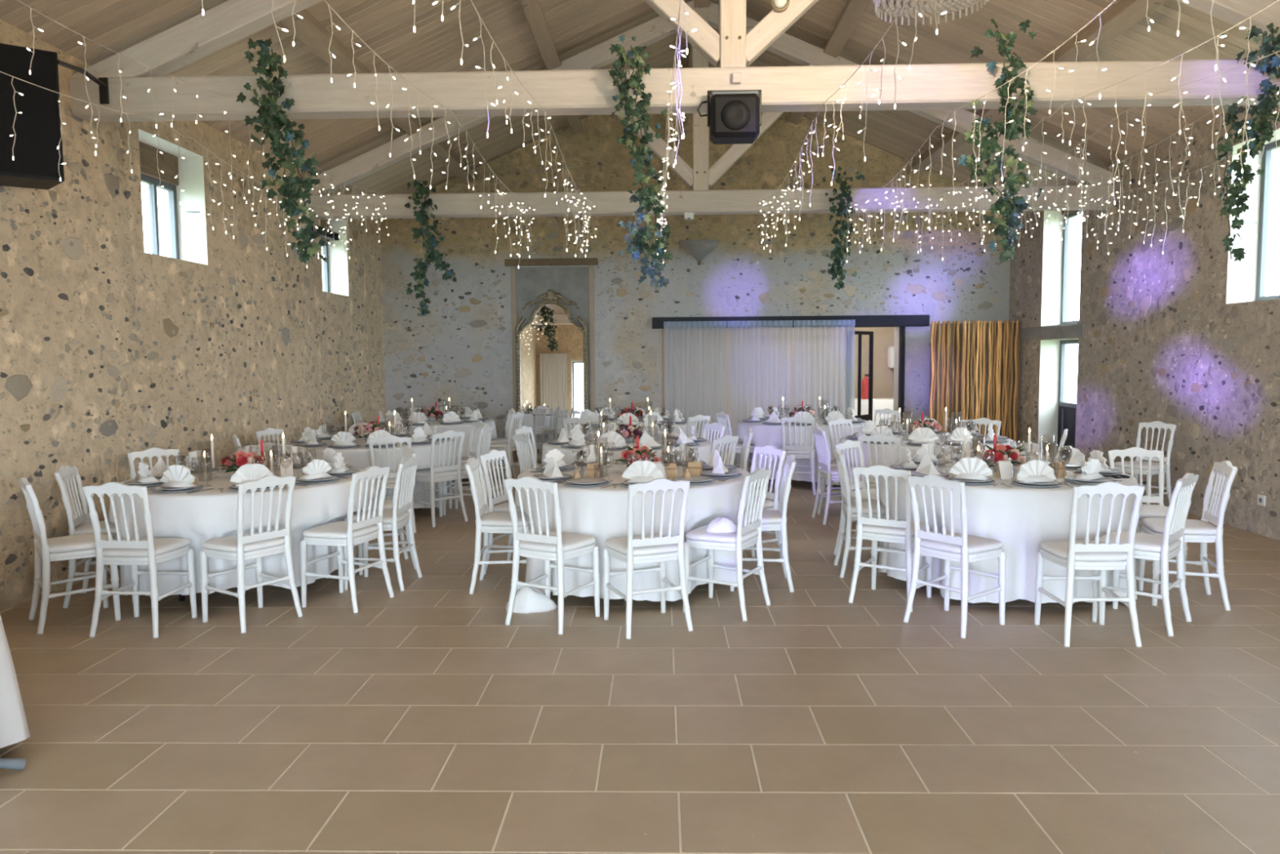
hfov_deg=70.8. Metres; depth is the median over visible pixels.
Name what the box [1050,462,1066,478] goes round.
bag
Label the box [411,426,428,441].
napkin
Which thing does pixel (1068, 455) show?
napkin
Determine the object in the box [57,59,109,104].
bracket
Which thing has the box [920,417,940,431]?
napkin
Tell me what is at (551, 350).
gilt mirror
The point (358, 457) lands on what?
tablecloth
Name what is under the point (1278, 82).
string
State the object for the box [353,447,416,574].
chair
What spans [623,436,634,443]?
bowl
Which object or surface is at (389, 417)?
napkin
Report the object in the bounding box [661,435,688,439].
dinner plate
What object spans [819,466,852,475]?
cushion
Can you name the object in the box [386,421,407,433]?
napkin
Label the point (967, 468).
napkin
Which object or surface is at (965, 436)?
taper candle
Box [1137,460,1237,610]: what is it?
chair
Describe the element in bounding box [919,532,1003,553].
cushion
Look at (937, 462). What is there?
dinner plate
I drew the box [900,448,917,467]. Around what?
napkin
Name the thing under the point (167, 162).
window
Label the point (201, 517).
tablecloth
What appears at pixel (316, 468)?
napkin
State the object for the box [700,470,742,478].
dinner plate
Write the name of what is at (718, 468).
folded napkin
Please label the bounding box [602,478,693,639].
chair
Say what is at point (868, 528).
cushion
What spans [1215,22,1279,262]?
ivy garland
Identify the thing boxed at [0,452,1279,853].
floor
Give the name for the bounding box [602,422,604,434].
candle
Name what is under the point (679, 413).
napkin
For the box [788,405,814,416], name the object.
centrepiece
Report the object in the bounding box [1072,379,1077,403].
ground
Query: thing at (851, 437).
dinner plate
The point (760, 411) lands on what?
napkin
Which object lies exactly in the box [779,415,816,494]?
chair
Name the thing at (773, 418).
folded napkin
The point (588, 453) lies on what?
napkin
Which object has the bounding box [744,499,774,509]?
cushion
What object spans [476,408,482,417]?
folded napkin
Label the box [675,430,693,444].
folded napkin
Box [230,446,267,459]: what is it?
napkin
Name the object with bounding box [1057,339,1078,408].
window
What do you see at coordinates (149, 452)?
chair
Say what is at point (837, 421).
chair
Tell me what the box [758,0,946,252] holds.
string lights
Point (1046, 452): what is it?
candle
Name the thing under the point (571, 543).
cushion
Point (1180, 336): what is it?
wall
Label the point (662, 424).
dinner plate
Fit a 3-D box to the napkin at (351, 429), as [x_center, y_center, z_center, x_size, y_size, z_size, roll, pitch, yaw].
[-2.945,0.009,9.504,0.257,0.132,0.095,-1,5,-12]
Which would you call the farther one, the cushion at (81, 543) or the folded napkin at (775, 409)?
the folded napkin at (775, 409)
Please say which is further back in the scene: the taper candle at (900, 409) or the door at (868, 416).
the door at (868, 416)
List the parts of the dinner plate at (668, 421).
dish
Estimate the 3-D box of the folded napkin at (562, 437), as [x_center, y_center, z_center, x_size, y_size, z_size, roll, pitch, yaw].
[-0.725,0.074,8.506,0.110,0.122,0.200,-1,5,-12]
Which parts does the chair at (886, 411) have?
leg, crest rail, leg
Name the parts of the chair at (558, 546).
leg, crest rail, rail, leg, seat frame, leg, leg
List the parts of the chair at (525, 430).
leg, crest rail, leg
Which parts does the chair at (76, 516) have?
leg, crest rail, rail, leg, seat frame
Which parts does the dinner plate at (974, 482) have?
dish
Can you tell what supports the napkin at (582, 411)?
on the dinner plate
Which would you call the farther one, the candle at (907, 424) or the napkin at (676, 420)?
the napkin at (676, 420)
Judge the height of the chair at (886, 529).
0.894 m
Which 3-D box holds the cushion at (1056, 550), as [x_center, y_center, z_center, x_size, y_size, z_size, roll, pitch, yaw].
[2.479,0.684,5.011,0.401,0.044,0.386,0,4,1]
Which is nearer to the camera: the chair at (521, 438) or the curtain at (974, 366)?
the chair at (521, 438)
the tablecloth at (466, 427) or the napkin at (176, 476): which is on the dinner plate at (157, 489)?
the napkin at (176, 476)
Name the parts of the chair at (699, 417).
leg, crest rail, leg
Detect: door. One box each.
[854,326,905,430]
[1057,405,1076,451]
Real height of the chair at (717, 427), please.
0.894 m
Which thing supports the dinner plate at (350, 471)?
on the tablecloth at (201, 517)
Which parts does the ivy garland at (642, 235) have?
stem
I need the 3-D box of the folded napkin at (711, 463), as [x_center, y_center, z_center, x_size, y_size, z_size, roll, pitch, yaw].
[0.548,0.219,6.526,0.110,0.122,0.200,-1,5,-7]
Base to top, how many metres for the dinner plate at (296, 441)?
0.026 m
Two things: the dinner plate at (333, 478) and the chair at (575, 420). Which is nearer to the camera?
the dinner plate at (333, 478)
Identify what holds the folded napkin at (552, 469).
on the dinner plate at (540, 476)
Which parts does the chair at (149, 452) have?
leg, crest rail, leg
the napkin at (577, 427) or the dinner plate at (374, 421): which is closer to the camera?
the napkin at (577, 427)
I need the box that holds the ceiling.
[0,0,1279,195]
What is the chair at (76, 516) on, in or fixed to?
on the floor
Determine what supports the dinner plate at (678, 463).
on the tablecloth at (600, 513)
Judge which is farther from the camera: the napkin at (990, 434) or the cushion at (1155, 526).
the napkin at (990, 434)
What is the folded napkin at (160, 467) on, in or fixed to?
on the dinner plate at (156, 477)
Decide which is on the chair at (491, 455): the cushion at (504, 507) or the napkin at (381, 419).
the cushion at (504, 507)
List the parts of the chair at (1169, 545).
leg, leg, seat frame, leg, rail, crest rail, leg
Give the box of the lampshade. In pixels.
[679,239,719,265]
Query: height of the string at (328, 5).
0.832 m
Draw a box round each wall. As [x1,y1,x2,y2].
[0,19,386,611]
[379,111,1010,461]
[662,327,894,434]
[1008,104,1279,540]
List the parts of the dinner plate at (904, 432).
dish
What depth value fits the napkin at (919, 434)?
8.13 m
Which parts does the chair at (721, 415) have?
leg, crest rail, leg, seat frame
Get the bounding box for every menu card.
[280,460,293,476]
[653,461,666,479]
[995,460,1013,479]
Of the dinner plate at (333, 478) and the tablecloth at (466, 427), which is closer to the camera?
the dinner plate at (333, 478)
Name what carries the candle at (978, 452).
on the tablecloth at (1021, 517)
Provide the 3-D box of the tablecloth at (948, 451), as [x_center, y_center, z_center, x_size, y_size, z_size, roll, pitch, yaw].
[2.771,0.448,8.749,1.690,0.666,1.697,3,6,38]
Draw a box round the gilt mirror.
[515,289,587,462]
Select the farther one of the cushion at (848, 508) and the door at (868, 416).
the door at (868, 416)
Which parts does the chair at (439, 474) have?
leg, seat frame, leg, rail, crest rail, leg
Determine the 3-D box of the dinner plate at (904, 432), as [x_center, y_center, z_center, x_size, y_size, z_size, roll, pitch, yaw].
[2.649,0.056,9.327,0.300,0.026,0.300,-1,5,-11]
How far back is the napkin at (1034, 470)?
5.61 m
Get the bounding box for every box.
[572,469,581,478]
[682,468,691,478]
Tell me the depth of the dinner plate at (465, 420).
11.43 m
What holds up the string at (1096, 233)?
hanging from the roof truss at (934, 86)
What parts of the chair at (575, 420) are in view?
leg, crest rail, leg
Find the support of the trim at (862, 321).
attached to the wall at (460, 351)
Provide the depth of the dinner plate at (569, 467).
6.56 m
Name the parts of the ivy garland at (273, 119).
stem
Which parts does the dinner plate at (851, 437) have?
dish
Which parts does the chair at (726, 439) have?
leg, crest rail, leg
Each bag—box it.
[505,586,557,613]
[586,462,600,478]
[663,462,677,478]
[687,461,702,475]
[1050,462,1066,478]
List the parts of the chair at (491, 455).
leg, crest rail, rail, leg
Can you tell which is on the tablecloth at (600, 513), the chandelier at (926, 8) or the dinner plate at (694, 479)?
the dinner plate at (694, 479)
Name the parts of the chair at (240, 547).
leg, leg, seat frame, leg, rail, crest rail, leg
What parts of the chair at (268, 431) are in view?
leg, crest rail, leg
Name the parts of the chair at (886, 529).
leg, leg, crest rail, rail, seat frame, leg, leg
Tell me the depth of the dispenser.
17.18 m
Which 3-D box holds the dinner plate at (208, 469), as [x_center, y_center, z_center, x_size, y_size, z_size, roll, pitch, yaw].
[-3.260,0.317,6.635,0.300,0.026,0.300,2,5,33]
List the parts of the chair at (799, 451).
leg, rail, crest rail, seat frame, leg, leg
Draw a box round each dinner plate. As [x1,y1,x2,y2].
[124,478,164,486]
[134,475,163,478]
[151,483,203,492]
[190,466,219,473]
[227,484,278,490]
[276,463,306,467]
[289,438,321,443]
[294,442,327,447]
[295,475,339,483]
[315,435,333,439]
[325,468,359,475]
[327,444,360,448]
[331,463,352,469]
[364,442,397,448]
[372,420,386,423]
[381,422,405,425]
[391,432,410,436]
[404,440,431,444]
[405,422,430,425]
[426,436,448,440]
[439,421,463,424]
[459,416,472,418]
[462,419,485,422]
[466,417,489,419]
[532,473,573,480]
[534,464,575,471]
[546,440,570,444]
[560,443,591,448]
[563,477,609,486]
[568,435,591,439]
[571,460,609,466]
[584,423,600,426]
[596,445,626,450]
[602,417,617,420]
[619,480,637,487]
[648,422,665,426]
[650,445,663,449]
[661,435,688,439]
[665,420,687,423]
[667,441,700,446]
[669,459,706,466]
[670,475,715,484]
[676,437,707,442]
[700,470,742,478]
[702,463,737,471]
[742,418,765,422]
[746,417,768,419]
[761,421,786,424]
[790,422,811,425]
[845,435,870,439]
[852,419,866,422]
[864,440,893,443]
[888,463,919,471]
[892,430,910,434]
[906,440,940,445]
[911,458,948,465]
[911,470,950,477]
[944,440,962,445]
[946,475,995,484]
[950,432,981,435]
[951,457,992,462]
[973,438,1008,443]
[975,435,1008,439]
[1010,458,1051,464]
[1010,479,1062,487]
[1048,463,1084,469]
[1063,475,1115,484]
[1073,467,1123,475]
[1102,474,1130,478]
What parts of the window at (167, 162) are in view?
frame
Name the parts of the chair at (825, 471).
leg, crest rail, rail, leg, seat frame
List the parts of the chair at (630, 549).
leg, leg, seat frame, rail, crest rail, leg, leg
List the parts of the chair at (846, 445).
leg, crest rail, rail, leg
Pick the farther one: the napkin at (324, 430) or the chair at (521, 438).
the napkin at (324, 430)
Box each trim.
[504,257,597,461]
[652,315,929,328]
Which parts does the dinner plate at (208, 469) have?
dish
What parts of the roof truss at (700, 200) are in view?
king post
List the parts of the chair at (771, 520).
leg, seat frame, rail, leg, leg, crest rail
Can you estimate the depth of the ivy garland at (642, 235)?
6.20 m
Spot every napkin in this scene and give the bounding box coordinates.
[135,461,159,483]
[150,457,168,475]
[159,464,196,487]
[180,449,211,470]
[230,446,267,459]
[230,463,274,486]
[281,445,314,464]
[298,426,311,440]
[298,459,333,479]
[303,429,319,444]
[315,423,333,437]
[321,448,335,466]
[329,452,349,472]
[330,431,355,445]
[348,421,370,434]
[366,429,392,444]
[378,410,385,421]
[384,411,401,422]
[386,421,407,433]
[404,407,421,417]
[407,412,427,422]
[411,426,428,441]
[422,422,433,435]
[429,425,436,438]
[434,406,448,416]
[442,411,460,422]
[457,406,472,417]
[468,409,479,420]
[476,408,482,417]
[542,448,568,467]
[542,457,563,477]
[557,427,569,442]
[568,423,586,437]
[568,430,586,445]
[576,444,604,462]
[579,408,591,419]
[579,410,583,419]
[586,412,600,423]
[595,422,619,435]
[596,431,625,446]
[598,407,615,417]
[617,413,638,424]
[622,460,664,482]
[625,442,656,460]
[631,421,654,435]
[634,406,645,417]
[639,431,660,446]
[643,412,663,423]
[653,407,670,417]
[666,422,681,436]
[671,408,684,419]
[672,410,681,422]
[672,444,700,462]
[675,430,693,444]
[687,426,696,439]
[706,448,724,466]
[706,516,737,533]
[711,454,728,474]
[747,408,759,420]
[751,407,764,417]
[764,407,778,416]
[767,411,781,422]
[794,411,813,422]
[821,406,838,416]
[825,410,845,422]
[844,407,852,418]
[849,408,857,421]
[854,422,866,436]
[863,420,875,434]
[870,425,893,436]
[888,419,902,431]
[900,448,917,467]
[907,426,938,442]
[913,442,942,461]
[915,454,940,475]
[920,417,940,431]
[948,426,973,443]
[949,457,992,479]
[952,419,978,433]
[953,440,987,459]
[984,425,997,440]
[1016,459,1056,482]
[1017,442,1045,461]
[1054,445,1085,466]
[1074,458,1104,479]
[1087,449,1111,471]
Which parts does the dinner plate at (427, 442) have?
dish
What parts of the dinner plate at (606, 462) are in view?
dish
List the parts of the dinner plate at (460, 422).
dish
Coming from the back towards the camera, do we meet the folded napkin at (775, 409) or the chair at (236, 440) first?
the folded napkin at (775, 409)
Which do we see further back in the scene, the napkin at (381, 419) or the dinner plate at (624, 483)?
the napkin at (381, 419)
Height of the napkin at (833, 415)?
0.133 m
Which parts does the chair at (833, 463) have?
leg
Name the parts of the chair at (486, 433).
leg, leg, seat frame, leg, crest rail, leg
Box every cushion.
[35,532,114,553]
[75,520,116,534]
[102,537,190,556]
[202,531,285,552]
[302,520,379,538]
[343,509,409,524]
[356,498,398,511]
[375,477,395,484]
[415,468,457,477]
[453,462,486,470]
[455,457,469,462]
[480,511,530,526]
[484,442,515,448]
[490,438,507,442]
[493,501,524,511]
[518,531,595,552]
[605,534,678,555]
[685,524,758,542]
[724,442,755,448]
[736,509,782,524]
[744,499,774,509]
[781,448,815,453]
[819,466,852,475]
[830,460,854,466]
[842,500,885,514]
[850,488,880,500]
[862,517,930,535]
[865,477,875,484]
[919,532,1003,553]
[1040,540,1127,560]
[1098,530,1181,551]
[1114,460,1167,470]
[1138,504,1167,517]
[1142,517,1216,534]
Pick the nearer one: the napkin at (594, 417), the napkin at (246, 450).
the napkin at (246, 450)
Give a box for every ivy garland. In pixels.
[235,38,327,264]
[404,180,457,316]
[608,34,672,290]
[822,166,865,290]
[956,18,1042,263]
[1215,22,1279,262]
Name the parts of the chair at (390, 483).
leg, seat frame, rail, crest rail, leg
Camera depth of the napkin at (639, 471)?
5.72 m
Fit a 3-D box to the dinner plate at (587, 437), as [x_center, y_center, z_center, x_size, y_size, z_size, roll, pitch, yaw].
[-0.629,0.114,8.941,0.300,0.026,0.300,3,5,34]
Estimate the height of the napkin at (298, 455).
0.133 m
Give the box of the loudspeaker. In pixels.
[0,43,64,190]
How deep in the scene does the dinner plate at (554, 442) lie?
8.48 m
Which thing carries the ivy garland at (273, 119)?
hanging from the roof truss at (934, 86)
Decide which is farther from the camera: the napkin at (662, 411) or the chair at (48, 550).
the napkin at (662, 411)
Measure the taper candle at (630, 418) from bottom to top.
0.247 m
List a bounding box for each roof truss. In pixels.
[69,0,1279,122]
[299,0,1113,219]
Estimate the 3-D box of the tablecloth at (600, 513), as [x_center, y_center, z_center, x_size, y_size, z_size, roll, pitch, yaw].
[-0.045,0.672,6.392,1.666,0.696,1.790,0,4,1]
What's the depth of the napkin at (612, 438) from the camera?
7.99 m
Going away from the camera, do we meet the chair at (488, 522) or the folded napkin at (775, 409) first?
the chair at (488, 522)
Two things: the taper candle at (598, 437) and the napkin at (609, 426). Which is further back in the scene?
the napkin at (609, 426)
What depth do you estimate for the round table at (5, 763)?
3.44 m
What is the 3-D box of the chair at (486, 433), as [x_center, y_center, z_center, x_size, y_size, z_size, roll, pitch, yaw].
[-1.740,0.424,9.143,0.448,0.894,0.412,0,5,7]
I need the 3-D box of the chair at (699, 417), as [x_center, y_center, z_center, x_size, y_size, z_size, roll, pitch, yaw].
[0.544,0.294,10.566,0.412,0.894,0.448,-5,6,-43]
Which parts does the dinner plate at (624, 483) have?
dish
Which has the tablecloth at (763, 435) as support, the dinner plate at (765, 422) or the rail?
the dinner plate at (765, 422)
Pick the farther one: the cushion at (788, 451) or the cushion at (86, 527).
the cushion at (788, 451)
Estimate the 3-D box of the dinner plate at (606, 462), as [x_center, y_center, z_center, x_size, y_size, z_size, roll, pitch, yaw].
[-0.375,0.274,6.868,0.300,0.026,0.300,-3,5,-32]
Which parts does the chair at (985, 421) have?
crest rail, leg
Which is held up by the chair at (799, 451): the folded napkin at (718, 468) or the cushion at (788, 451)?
the cushion at (788, 451)
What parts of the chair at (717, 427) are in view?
leg, crest rail, leg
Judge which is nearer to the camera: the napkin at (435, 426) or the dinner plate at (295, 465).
the dinner plate at (295, 465)
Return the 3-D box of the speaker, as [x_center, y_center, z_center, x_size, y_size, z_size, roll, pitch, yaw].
[0.615,-2.146,6.216,0.442,0.335,0.263,0,4,1]
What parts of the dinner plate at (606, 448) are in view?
dish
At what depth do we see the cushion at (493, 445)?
11.13 m
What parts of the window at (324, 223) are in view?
frame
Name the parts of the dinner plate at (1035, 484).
dish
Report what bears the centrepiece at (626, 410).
on the tablecloth at (659, 430)
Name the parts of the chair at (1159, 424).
leg, seat frame, leg, rail, crest rail, leg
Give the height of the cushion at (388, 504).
0.044 m
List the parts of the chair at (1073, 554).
leg, leg, seat frame, leg, rail, crest rail, leg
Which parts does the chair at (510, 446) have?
seat frame, leg, crest rail, leg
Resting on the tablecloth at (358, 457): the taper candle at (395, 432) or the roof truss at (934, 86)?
the taper candle at (395, 432)
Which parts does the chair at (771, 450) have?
leg, rail, crest rail, leg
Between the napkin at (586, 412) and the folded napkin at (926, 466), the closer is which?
the folded napkin at (926, 466)
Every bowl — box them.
[426,417,435,421]
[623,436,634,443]
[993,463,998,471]
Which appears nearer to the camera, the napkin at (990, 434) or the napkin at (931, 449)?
the napkin at (931, 449)
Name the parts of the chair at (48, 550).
crest rail, leg, rail, leg, seat frame, leg, leg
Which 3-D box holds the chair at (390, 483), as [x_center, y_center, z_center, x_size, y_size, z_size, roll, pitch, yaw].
[-2.265,0.503,8.204,0.412,0.894,0.448,-2,5,-16]
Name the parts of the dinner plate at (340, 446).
dish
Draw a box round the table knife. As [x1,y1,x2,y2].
[186,488,213,493]
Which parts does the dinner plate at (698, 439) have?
dish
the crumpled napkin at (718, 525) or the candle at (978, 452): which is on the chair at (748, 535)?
the crumpled napkin at (718, 525)
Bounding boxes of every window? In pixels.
[138,141,179,259]
[320,219,329,292]
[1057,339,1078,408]
[1060,210,1082,324]
[1255,139,1279,301]
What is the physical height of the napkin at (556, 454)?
0.126 m
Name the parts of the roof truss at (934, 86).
king post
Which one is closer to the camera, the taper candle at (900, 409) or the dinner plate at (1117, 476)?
the dinner plate at (1117, 476)
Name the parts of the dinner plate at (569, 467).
dish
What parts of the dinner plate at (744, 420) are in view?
dish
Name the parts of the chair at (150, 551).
leg, crest rail, rail, leg, seat frame, leg, leg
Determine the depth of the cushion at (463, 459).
9.55 m
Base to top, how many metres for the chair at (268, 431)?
0.894 m
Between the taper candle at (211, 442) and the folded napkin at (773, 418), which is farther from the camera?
the folded napkin at (773, 418)
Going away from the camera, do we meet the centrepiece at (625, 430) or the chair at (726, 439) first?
the chair at (726, 439)
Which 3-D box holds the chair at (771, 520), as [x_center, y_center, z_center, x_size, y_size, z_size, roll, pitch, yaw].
[0.828,0.638,6.160,0.448,0.894,0.412,0,5,4]
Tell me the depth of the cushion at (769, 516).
6.01 m
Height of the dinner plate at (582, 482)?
0.026 m
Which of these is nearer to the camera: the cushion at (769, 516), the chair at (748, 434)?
the cushion at (769, 516)
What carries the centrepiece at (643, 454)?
on the tablecloth at (600, 513)
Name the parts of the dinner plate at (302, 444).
dish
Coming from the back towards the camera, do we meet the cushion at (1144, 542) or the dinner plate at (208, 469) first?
the dinner plate at (208, 469)
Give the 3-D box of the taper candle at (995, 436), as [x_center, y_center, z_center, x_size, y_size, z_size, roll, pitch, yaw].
[2.531,0.174,6.424,0.072,0.247,0.072,0,4,1]
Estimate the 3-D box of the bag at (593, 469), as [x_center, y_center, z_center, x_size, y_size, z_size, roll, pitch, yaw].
[-0.317,0.297,6.102,0.050,0.100,0.094,3,6,40]
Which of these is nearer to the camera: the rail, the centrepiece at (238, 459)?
the centrepiece at (238, 459)
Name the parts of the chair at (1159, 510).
leg, crest rail, seat frame, rail, leg, leg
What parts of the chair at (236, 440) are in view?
crest rail, leg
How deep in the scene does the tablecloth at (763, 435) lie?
10.56 m
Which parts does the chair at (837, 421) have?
leg, crest rail, leg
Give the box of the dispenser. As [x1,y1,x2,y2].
[887,346,893,368]
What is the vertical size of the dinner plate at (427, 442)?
0.026 m
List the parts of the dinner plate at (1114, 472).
dish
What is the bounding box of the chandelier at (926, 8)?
[872,0,988,26]
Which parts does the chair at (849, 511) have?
crest rail, leg, rail, leg, seat frame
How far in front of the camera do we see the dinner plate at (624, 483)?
5.73 m
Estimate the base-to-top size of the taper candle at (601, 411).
0.300 m
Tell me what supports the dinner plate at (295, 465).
on the tablecloth at (201, 517)
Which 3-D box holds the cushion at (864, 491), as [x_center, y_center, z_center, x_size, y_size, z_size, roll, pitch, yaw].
[1.830,0.529,7.050,0.386,0.044,0.401,4,6,42]
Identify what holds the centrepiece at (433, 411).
on the tablecloth at (466, 427)
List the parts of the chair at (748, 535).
leg, leg, seat frame, leg, rail, crest rail, leg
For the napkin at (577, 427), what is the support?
on the dinner plate at (587, 437)
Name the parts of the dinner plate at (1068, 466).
dish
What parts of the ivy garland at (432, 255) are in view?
stem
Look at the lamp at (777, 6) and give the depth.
6.21 m
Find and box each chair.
[17,477,120,634]
[53,465,133,608]
[82,481,197,638]
[127,447,180,479]
[199,475,302,633]
[231,434,241,450]
[243,442,291,463]
[255,427,286,463]
[299,466,394,613]
[343,456,422,591]
[351,410,362,423]
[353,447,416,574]
[368,435,416,533]
[413,430,467,527]
[442,424,493,515]
[447,420,486,508]
[465,457,530,594]
[479,448,524,574]
[483,411,524,479]
[490,408,515,477]
[503,475,599,634]
[512,433,536,473]
[515,426,541,469]
[562,417,591,436]
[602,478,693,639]
[683,467,771,621]
[684,414,710,439]
[702,422,724,454]
[710,435,738,465]
[715,412,755,471]
[729,454,795,591]
[739,427,753,470]
[742,444,786,564]
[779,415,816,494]
[812,426,861,524]
[813,422,854,514]
[826,417,853,491]
[833,440,881,555]
[833,448,885,577]
[848,464,932,612]
[854,434,901,535]
[873,408,899,427]
[902,474,1006,638]
[968,417,1001,435]
[1034,481,1144,646]
[1055,428,1067,462]
[1092,472,1199,636]
[1107,446,1187,582]
[1114,421,1176,504]
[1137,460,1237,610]
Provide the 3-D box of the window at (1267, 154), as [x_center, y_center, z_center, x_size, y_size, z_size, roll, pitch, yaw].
[5.580,-1.764,7.431,0.050,1.400,1.360,0,4,1]
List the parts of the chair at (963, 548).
leg, crest rail, rail, leg, seat frame, leg, leg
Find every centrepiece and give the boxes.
[220,450,270,473]
[352,421,388,441]
[419,406,443,421]
[613,423,643,443]
[614,445,661,466]
[617,406,643,417]
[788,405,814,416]
[908,418,942,432]
[981,443,1026,471]
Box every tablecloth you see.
[0,614,30,747]
[107,463,375,595]
[281,434,456,508]
[366,418,497,479]
[514,460,754,601]
[541,435,712,465]
[566,417,697,437]
[733,417,867,484]
[839,431,1017,488]
[854,397,893,424]
[875,459,1142,603]
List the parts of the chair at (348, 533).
leg, leg, seat frame, leg, rail, crest rail, leg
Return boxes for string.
[0,71,351,267]
[16,0,388,255]
[201,0,534,268]
[412,0,596,257]
[653,0,697,263]
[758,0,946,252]
[846,0,1226,262]
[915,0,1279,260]
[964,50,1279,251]
[1017,82,1279,239]
[1080,132,1279,254]
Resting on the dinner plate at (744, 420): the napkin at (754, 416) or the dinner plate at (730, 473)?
the napkin at (754, 416)
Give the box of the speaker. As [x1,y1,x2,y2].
[697,89,761,144]
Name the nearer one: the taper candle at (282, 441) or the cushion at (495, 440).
the taper candle at (282, 441)
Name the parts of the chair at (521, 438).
leg, crest rail, leg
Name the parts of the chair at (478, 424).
leg, leg, rail, crest rail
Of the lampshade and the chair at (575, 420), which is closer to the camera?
the chair at (575, 420)
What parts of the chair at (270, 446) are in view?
crest rail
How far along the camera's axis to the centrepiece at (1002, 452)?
6.17 m
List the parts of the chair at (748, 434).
leg, leg, crest rail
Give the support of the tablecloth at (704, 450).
on the round table
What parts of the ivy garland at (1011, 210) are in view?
stem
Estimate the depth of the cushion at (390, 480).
8.05 m
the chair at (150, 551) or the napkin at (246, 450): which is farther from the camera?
the napkin at (246, 450)
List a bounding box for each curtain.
[663,320,726,460]
[727,320,792,460]
[792,320,855,417]
[928,320,1019,444]
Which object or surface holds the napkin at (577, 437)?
on the dinner plate at (566, 446)
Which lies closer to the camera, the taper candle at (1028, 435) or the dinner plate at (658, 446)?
the taper candle at (1028, 435)
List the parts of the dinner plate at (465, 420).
dish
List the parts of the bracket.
arm, plate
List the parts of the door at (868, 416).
frame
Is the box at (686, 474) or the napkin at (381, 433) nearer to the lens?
the box at (686, 474)
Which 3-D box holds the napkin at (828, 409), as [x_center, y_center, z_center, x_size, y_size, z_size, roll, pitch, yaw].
[2.458,-0.202,11.617,0.257,0.132,0.095,3,5,35]
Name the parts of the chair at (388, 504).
leg, leg, leg, crest rail, leg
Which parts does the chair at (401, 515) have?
leg, leg, seat frame, leg, rail, crest rail, leg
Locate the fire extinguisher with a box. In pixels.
[861,373,868,399]
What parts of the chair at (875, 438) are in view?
leg, seat frame, crest rail, leg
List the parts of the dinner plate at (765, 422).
dish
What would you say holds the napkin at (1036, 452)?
on the dinner plate at (1017, 460)
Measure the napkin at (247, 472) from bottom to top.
0.133 m
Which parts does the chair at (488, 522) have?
crest rail, leg, leg, rail, seat frame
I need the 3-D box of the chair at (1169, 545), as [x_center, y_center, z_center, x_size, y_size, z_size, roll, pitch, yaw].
[2.931,0.694,5.227,0.448,0.894,0.412,4,6,44]
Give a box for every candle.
[203,451,207,480]
[210,435,214,467]
[260,439,263,455]
[270,451,273,473]
[281,433,285,460]
[344,412,346,431]
[377,415,379,424]
[394,410,396,433]
[411,398,413,414]
[597,431,599,463]
[600,411,602,435]
[600,446,603,475]
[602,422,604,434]
[608,398,611,417]
[629,415,631,436]
[635,435,639,461]
[649,410,652,435]
[651,422,653,439]
[663,430,666,462]
[666,446,670,462]
[782,397,783,416]
[818,396,820,415]
[824,405,826,422]
[898,408,900,432]
[906,419,908,440]
[944,408,946,431]
[964,430,967,457]
[976,445,979,458]
[992,434,996,468]
[1026,427,1031,461]
[1045,445,1048,462]
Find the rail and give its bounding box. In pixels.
[660,317,857,321]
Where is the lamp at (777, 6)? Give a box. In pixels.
[769,0,789,13]
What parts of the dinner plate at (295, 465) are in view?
dish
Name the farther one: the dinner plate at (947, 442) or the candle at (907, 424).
the candle at (907, 424)
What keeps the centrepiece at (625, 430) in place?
on the tablecloth at (704, 450)
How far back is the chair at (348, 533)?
5.69 m
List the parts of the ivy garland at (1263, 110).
stem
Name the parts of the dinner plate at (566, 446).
dish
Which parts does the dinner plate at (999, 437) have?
dish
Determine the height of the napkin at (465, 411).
0.133 m
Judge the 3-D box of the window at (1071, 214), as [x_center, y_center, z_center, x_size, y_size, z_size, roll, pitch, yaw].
[5.739,-2.113,11.539,0.230,1.590,1.110,0,4,1]
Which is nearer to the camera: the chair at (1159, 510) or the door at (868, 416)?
the chair at (1159, 510)
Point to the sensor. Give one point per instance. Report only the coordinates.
(687, 215)
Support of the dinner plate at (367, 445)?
on the tablecloth at (358, 457)
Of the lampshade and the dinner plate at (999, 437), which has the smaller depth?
the dinner plate at (999, 437)
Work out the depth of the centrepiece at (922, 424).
8.66 m
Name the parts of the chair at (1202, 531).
leg, leg, seat frame, leg, rail, crest rail, leg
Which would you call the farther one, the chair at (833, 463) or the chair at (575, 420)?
the chair at (575, 420)
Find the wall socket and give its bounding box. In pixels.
[1257,493,1266,506]
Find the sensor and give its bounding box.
[684,212,693,220]
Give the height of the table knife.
0.005 m
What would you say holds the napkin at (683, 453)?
on the dinner plate at (678, 463)
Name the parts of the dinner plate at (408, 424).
dish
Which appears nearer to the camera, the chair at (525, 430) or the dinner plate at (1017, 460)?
the dinner plate at (1017, 460)
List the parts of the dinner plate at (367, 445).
dish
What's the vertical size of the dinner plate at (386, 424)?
0.026 m
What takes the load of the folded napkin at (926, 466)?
on the dinner plate at (913, 473)
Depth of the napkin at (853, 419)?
10.83 m
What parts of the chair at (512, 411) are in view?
leg, crest rail, leg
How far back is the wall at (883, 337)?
17.41 m
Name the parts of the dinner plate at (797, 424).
dish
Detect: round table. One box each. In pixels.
[0,757,26,770]
[179,594,184,601]
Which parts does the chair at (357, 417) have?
leg, crest rail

